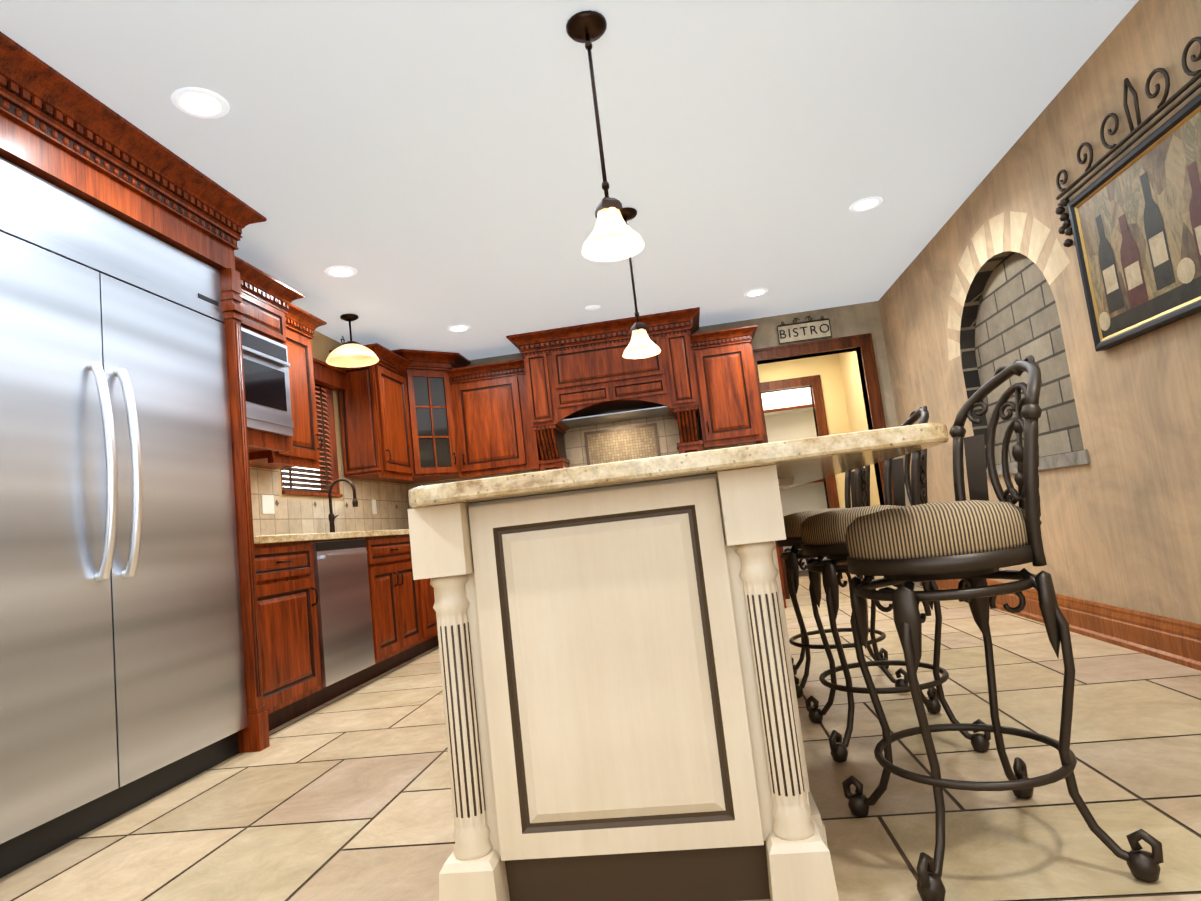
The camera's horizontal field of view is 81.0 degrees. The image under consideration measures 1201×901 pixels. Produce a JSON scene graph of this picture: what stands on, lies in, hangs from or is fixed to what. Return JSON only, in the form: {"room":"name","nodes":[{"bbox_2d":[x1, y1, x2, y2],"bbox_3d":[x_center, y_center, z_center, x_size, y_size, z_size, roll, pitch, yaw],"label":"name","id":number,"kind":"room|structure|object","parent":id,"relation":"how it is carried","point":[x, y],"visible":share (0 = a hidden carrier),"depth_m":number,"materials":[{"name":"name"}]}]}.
{"room":"kitchen","nodes":[
{"label":"kitchen","id":0,"kind":"room"},
{"bbox_2d":[278,331,343,500],"bbox_3d":[-2.297,0.129,2.857,0.140,2.430,7.540,-7,-6,7],"label":"wall","id":1,"kind":"structure","parent":0,"point":[322,345],"depth_m":5.23,"materials":[{"name":"beige paint"}]},
{"bbox_2d":[261,495,274,513],"bbox_3d":[-2.025,0.328,4.281,0.004,0.115,0.120,-7,-6,7],"label":"electrical outlet plate","id":2,"kind":"object","parent":1,"relation":"attached to","point":[267,504],"depth_m":4.28,"materials":[{"name":"white plastic"}]},
{"bbox_2d":[235,259,301,454],"bbox_3d":[-1.975,-0.458,3.622,0.446,0.879,0.635,-7,-6,7],"label":"upper cabinet","id":3,"kind":"object","parent":1,"relation":"attached to","point":[267,325],"depth_m":3.70,"materials":[{"name":"brown wood"}]},
{"bbox_2d":[249,307,321,469],"bbox_3d":[-1.965,-0.378,4.184,0.316,0.919,0.488,-7,-6,7],"label":"upper cabinet","id":4,"kind":"object","parent":1,"relation":"attached to","point":[307,365],"depth_m":4.27,"materials":[{"name":"brown wood"}]},
{"bbox_2d":[280,384,342,496],"bbox_3d":[-2.089,-0.105,4.882,0.180,1.060,0.950,-7,-6,7],"label":"window blinds","id":5,"kind":"object","parent":1,"relation":"attached to","point":[307,481],"visible":0.35,"depth_m":5.13,"materials":[{"name":"brown wood"}]},
{"bbox_2d":[371,500,376,513],"bbox_3d":[-1.840,0.457,5.713,0.004,0.115,0.075,-7,-6,7],"label":"electrical outlet plate","id":6,"kind":"object","parent":1,"relation":"attached to","point":[374,510],"depth_m":5.71,"materials":[{"name":"white plastic"}]},
{"bbox_2d":[330,343,421,482],"bbox_3d":[-1.759,-0.269,5.613,0.364,0.965,0.638,-7,-6,7],"label":"upper cabinet","id":7,"kind":"object","parent":1,"relation":"attached to","point":[407,416],"depth_m":5.34,"materials":[{"name":"brown wood"}]},
{"bbox_2d":[398,350,465,483],"bbox_3d":[-1.575,-0.276,6.164,0.601,1.055,0.601,-7,-6,7],"label":"upper cabinet","id":8,"kind":"object","parent":1,"relation":"attached to","point":[433,393],"depth_m":6.01,"materials":[{"name":"brown wood"}]},
{"bbox_2d":[0,0,1138,359],"bbox_3d":[-0.072,-1.293,3.898,4.960,0.100,10.300,-7,-6,7],"label":"ceiling","id":9,"kind":"structure","parent":0,"point":[430,170],"depth_m":2.99,"materials":[{"name":"white paint"}]},
{"bbox_2d":[171,87,229,118],"bbox_3d":[-1.426,-1.236,2.508,0.182,0.005,0.182,-4,-7,-20],"label":"recessed light","id":10,"kind":"object","parent":9,"relation":"in","point":[200,103],"depth_m":2.50,"materials":[{"name":"white"}]},
{"bbox_2d":[324,266,356,277],"bbox_3d":[-1.526,-1.048,4.133,0.182,0.005,0.182,-6,-6,-2],"label":"recessed light","id":11,"kind":"object","parent":9,"relation":"in","point":[334,271],"depth_m":4.13,"materials":[{"name":"white"}]},
{"bbox_2d":[326,314,378,367],"bbox_3d":[-1.737,-0.778,4.895,0.350,0.322,0.350,-7,-6,7],"label":"light","id":12,"kind":"object","parent":9,"relation":"attached to","point":[350,354],"visible":0.98,"depth_m":4.84,"materials":[{"name":"yellow glass"}]},
{"bbox_2d":[447,325,470,331],"bbox_3d":[-1.102,-0.950,5.477,0.182,0.005,0.182,-6,-6,-2],"label":"recessed light","id":13,"kind":"object","parent":9,"relation":"in","point":[455,328],"depth_m":5.47,"materials":[{"name":"white"}]},
{"bbox_2d":[585,305,600,309],"bbox_3d":[-0.059,-1.084,5.345,0.120,0.006,0.118,-7,-6,7],"label":"recessed light","id":14,"kind":"object","parent":9,"relation":"in","point":[592,307],"depth_m":5.33,"materials":[{"name":"white"}]},
{"bbox_2d":[566,10,644,261],"bbox_3d":[-0.003,-1.028,2.294,0.205,0.777,0.205,-7,-6,7],"label":"pendant light","id":15,"kind":"object","parent":9,"relation":"hanging from","point":[613,236],"visible":1,"depth_m":2.29,"materials":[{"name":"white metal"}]},
{"bbox_2d":[621,207,660,358],"bbox_3d":[0.173,-0.892,3.737,0.205,0.777,0.205,-7,-6,7],"label":"pendant light","id":16,"kind":"object","parent":9,"relation":"hanging from","point":[641,344],"visible":0.94,"depth_m":3.71,"materials":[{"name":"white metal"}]},
{"bbox_2d":[744,288,767,296],"bbox_3d":[1.204,-1.218,5.437,0.182,0.005,0.182,-6,-6,-2],"label":"recessed light","id":17,"kind":"object","parent":9,"relation":"in","point":[756,292],"depth_m":5.43,"materials":[{"name":"white"}]},
{"bbox_2d":[849,197,882,211],"bbox_3d":[1.522,-1.408,4.026,0.182,0.005,0.182,-6,-6,-2],"label":"recessed light","id":18,"kind":"object","parent":9,"relation":"in","point":[865,204],"depth_m":4.02,"materials":[{"name":"white"}]},
{"bbox_2d":[0,570,1200,900],"bbox_3d":[0.213,1.206,3.626,4.960,0.100,10.300,-7,-6,7],"label":"floor","id":19,"kind":"structure","parent":0,"point":[346,796],"depth_m":2.04,"materials":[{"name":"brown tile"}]},
{"bbox_2d":[0,31,269,877],"bbox_3d":[-1.918,0.051,2.533,0.701,2.428,1.553,-7,-6,7],"label":"refrigerator","id":20,"kind":"object","parent":19,"relation":"on","point":[130,667],"visible":1,"depth_m":2.44,"materials":[{"name":"silver metal"}]},
{"bbox_2d":[254,540,329,730],"bbox_3d":[-1.778,0.918,3.434,0.533,0.877,0.603,-7,-6,7],"label":"base cabinet","id":21,"kind":"object","parent":19,"relation":"on","point":[292,631],"depth_m":3.46,"materials":[{"name":"brown wood"}]},
{"bbox_2d":[254,516,409,543],"bbox_3d":[-0.354,0.421,4.619,3.191,0.038,3.212,-7,-6,7],"label":"countertop","id":22,"kind":"structure","parent":21,"relation":"on","point":[397,525],"depth_m":4.59,"materials":[{"name":"beige stone"}]},
{"bbox_2d":[318,536,381,699],"bbox_3d":[-1.700,0.975,4.037,0.533,0.877,0.620,-7,-6,7],"label":"dishwasher","id":23,"kind":"object","parent":19,"relation":"on","point":[346,601],"depth_m":4.03,"materials":[{"name":"silver metal"}]},
{"bbox_2d":[370,536,425,673],"bbox_3d":[-1.612,1.039,4.724,0.533,0.877,0.770,-7,-6,7],"label":"base cabinet","id":24,"kind":"object","parent":19,"relation":"on","point":[397,597],"depth_m":4.69,"materials":[{"name":"brown wood"}]},
{"bbox_2d":[422,578,438,650],"bbox_3d":[-1.525,1.102,5.395,0.533,0.877,0.590,-7,-6,7],"label":"base cabinet","id":25,"kind":"object","parent":19,"relation":"on","point":[428,598],"depth_m":5.24,"materials":[{"name":"brown wood"}]},
{"bbox_2d":[538,455,569,470],"bbox_3d":[-0.375,0.321,6.081,0.194,0.473,0.326,-7,-6,7],"label":"base cabinet","id":26,"kind":"object","parent":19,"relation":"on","point":[555,461],"depth_m":5.95,"materials":[{"name":"brown wood"}]},
{"bbox_2d":[408,454,858,900],"bbox_3d":[0.269,0.625,2.822,0.918,0.864,2.886,-7,-6,7],"label":"kitchen island","id":27,"kind":"object","parent":19,"relation":"on","point":[621,706],"depth_m":1.45,"materials":[{"name":"beige paint"}]},
{"bbox_2d":[407,422,948,509],"bbox_3d":[0.319,0.169,2.859,1.095,0.039,3.020,-7,-6,7],"label":"island countertop","id":28,"kind":"structure","parent":27,"relation":"on","point":[874,446],"depth_m":1.37,"materials":[{"name":"beige stone"}]},
{"bbox_2d":[678,439,705,453],"bbox_3d":[0.783,0.174,5.945,0.196,0.473,0.326,-7,-6,7],"label":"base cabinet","id":29,"kind":"object","parent":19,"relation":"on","point":[685,445],"depth_m":5.81,"materials":[{"name":"brown wood"}]},
{"bbox_2d":[775,541,786,607],"bbox_3d":[0.949,0.858,5.755,0.956,0.877,0.556,-7,-6,7],"label":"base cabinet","id":30,"kind":"object","parent":19,"relation":"on","point":[777,547],"depth_m":5.45,"materials":[{"name":"brown wood"}]},
{"bbox_2d":[776,465,908,697],"bbox_3d":[0.996,0.470,3.056,0.498,1.054,0.459,-8,-6,12],"label":"bar stool","id":31,"kind":"object","parent":19,"relation":"on","point":[857,487],"visible":0.5,"depth_m":2.94,"materials":[{"name":"grey metal"}]},
{"bbox_2d":[800,405,990,761],"bbox_3d":[0.903,0.403,2.337,0.498,1.054,0.459,-7,-6,7],"label":"bar stool","id":32,"kind":"object","parent":19,"relation":"on","point":[823,534],"visible":0.65,"depth_m":2.23,"materials":[{"name":"grey metal"}]},
{"bbox_2d":[842,355,1163,900],"bbox_3d":[0.797,0.334,1.589,0.498,1.054,0.459,-7,-6,1],"label":"bar stool","id":33,"kind":"object","parent":19,"relation":"on","point":[976,541],"visible":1,"depth_m":1.46,"materials":[{"name":"grey metal"}]},
{"bbox_2d":[466,301,919,586],"bbox_3d":[0.461,0.181,6.242,4.500,2.430,0.140,-7,-6,7],"label":"wall","id":34,"kind":"structure","parent":0,"point":[855,319],"depth_m":6.08,"materials":[{"name":"paint"}]},
{"bbox_2d":[450,359,545,477],"bbox_3d":[-0.904,-0.275,6.222,0.705,0.914,0.316,-7,-6,7],"label":"upper cabinet","id":35,"kind":"object","parent":34,"relation":"attached to","point":[494,437],"depth_m":6.07,"materials":[{"name":"brown wood"}]},
{"bbox_2d":[518,331,565,434],"bbox_3d":[-0.484,-0.567,6.090,0.219,0.768,0.500,-7,-6,7],"label":"upper cabinet","id":36,"kind":"object","parent":34,"relation":"attached to","point":[537,377],"depth_m":5.85,"materials":[{"name":"brown wood"}]},
{"bbox_2d":[546,315,673,430],"bbox_3d":[0.092,-0.640,6.023,0.950,0.768,0.500,-7,-6,7],"label":"upper cabinet","id":37,"kind":"object","parent":34,"relation":"attached to","point":[592,376],"depth_m":5.79,"materials":[{"name":"brown wood"}]},
{"bbox_2d":[506,307,709,483],"bbox_3d":[0.130,-0.276,5.951,1.600,1.511,0.605,-7,-6,7],"label":"range hood","id":38,"kind":"object","parent":37,"relation":"attached to","point":[565,377],"depth_m":5.81,"materials":[{"name":"brown wood"}]},
{"bbox_2d":[662,311,701,418],"bbox_3d":[0.668,-0.714,5.955,0.220,0.768,0.500,-7,-6,7],"label":"upper cabinet","id":39,"kind":"object","parent":34,"relation":"attached to","point":[675,324],"depth_m":5.71,"materials":[{"name":"brown wood"}]},
{"bbox_2d":[690,327,763,446],"bbox_3d":[1.067,-0.526,5.990,0.503,0.914,0.316,-7,-6,7],"label":"upper cabinet","id":40,"kind":"object","parent":34,"relation":"attached to","point":[730,413],"depth_m":5.83,"materials":[{"name":"brown wood"}]},
{"bbox_2d":[776,316,831,344],"bbox_3d":[1.764,-1.058,6.105,0.450,0.213,0.021,-7,-6,7],"label":"sign","id":41,"kind":"object","parent":34,"relation":"attached to","point":[793,332],"visible":1,"depth_m":6.10,"materials":[{"name":"grey metal"}]},
{"bbox_2d":[753,333,895,598],"bbox_3d":[1.914,0.134,6.044,1.086,2.153,0.170,-7,-6,7],"label":"door frame","id":42,"kind":"structure","parent":34,"relation":"attached to","point":[863,343],"depth_m":5.99,"materials":[{"name":"brown wood"}]},
{"bbox_2d":[757,354,852,570],"bbox_3d":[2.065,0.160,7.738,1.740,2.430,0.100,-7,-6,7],"label":"wall","id":43,"kind":"structure","parent":0,"point":[842,391],"depth_m":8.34,"materials":[{"name":"yellow paint"}]},
{"bbox_2d":[764,404,823,483],"bbox_3d":[2.101,0.192,8.269,1.620,1.334,0.333,-7,-6,7],"label":"pantry shelves","id":44,"kind":"object","parent":43,"relation":"attached to","point":[788,409],"visible":0.04,"depth_m":8.18,"materials":[{"name":"beige paint"}]},
{"bbox_2d":[837,0,1200,623],"bbox_3d":[2.231,-0.361,3.108,0.152,2.430,9.100,-7,-6,7],"label":"wall","id":45,"kind":"structure","parent":0,"point":[985,286],"depth_m":3.24,"materials":[{"name":"paint"}]},
{"bbox_2d":[920,579,1200,670],"bbox_3d":[2.169,0.688,2.150,0.036,0.165,7.388,-7,-6,7],"label":"baseboard","id":46,"kind":"structure","parent":45,"relation":"attached to","point":[1176,641],"depth_m":3.06,"materials":[{"name":"brown wood"}]},
{"bbox_2d":[1055,36,1200,351],"bbox_3d":[2.007,-0.925,2.566,0.040,0.927,1.180,-7,-6,7],"label":"framed art","id":47,"kind":"object","parent":45,"relation":"attached to","point":[1134,220],"visible":0.98,"depth_m":2.62,"materials":[{"name":"multicoloured paper"}]}
]}

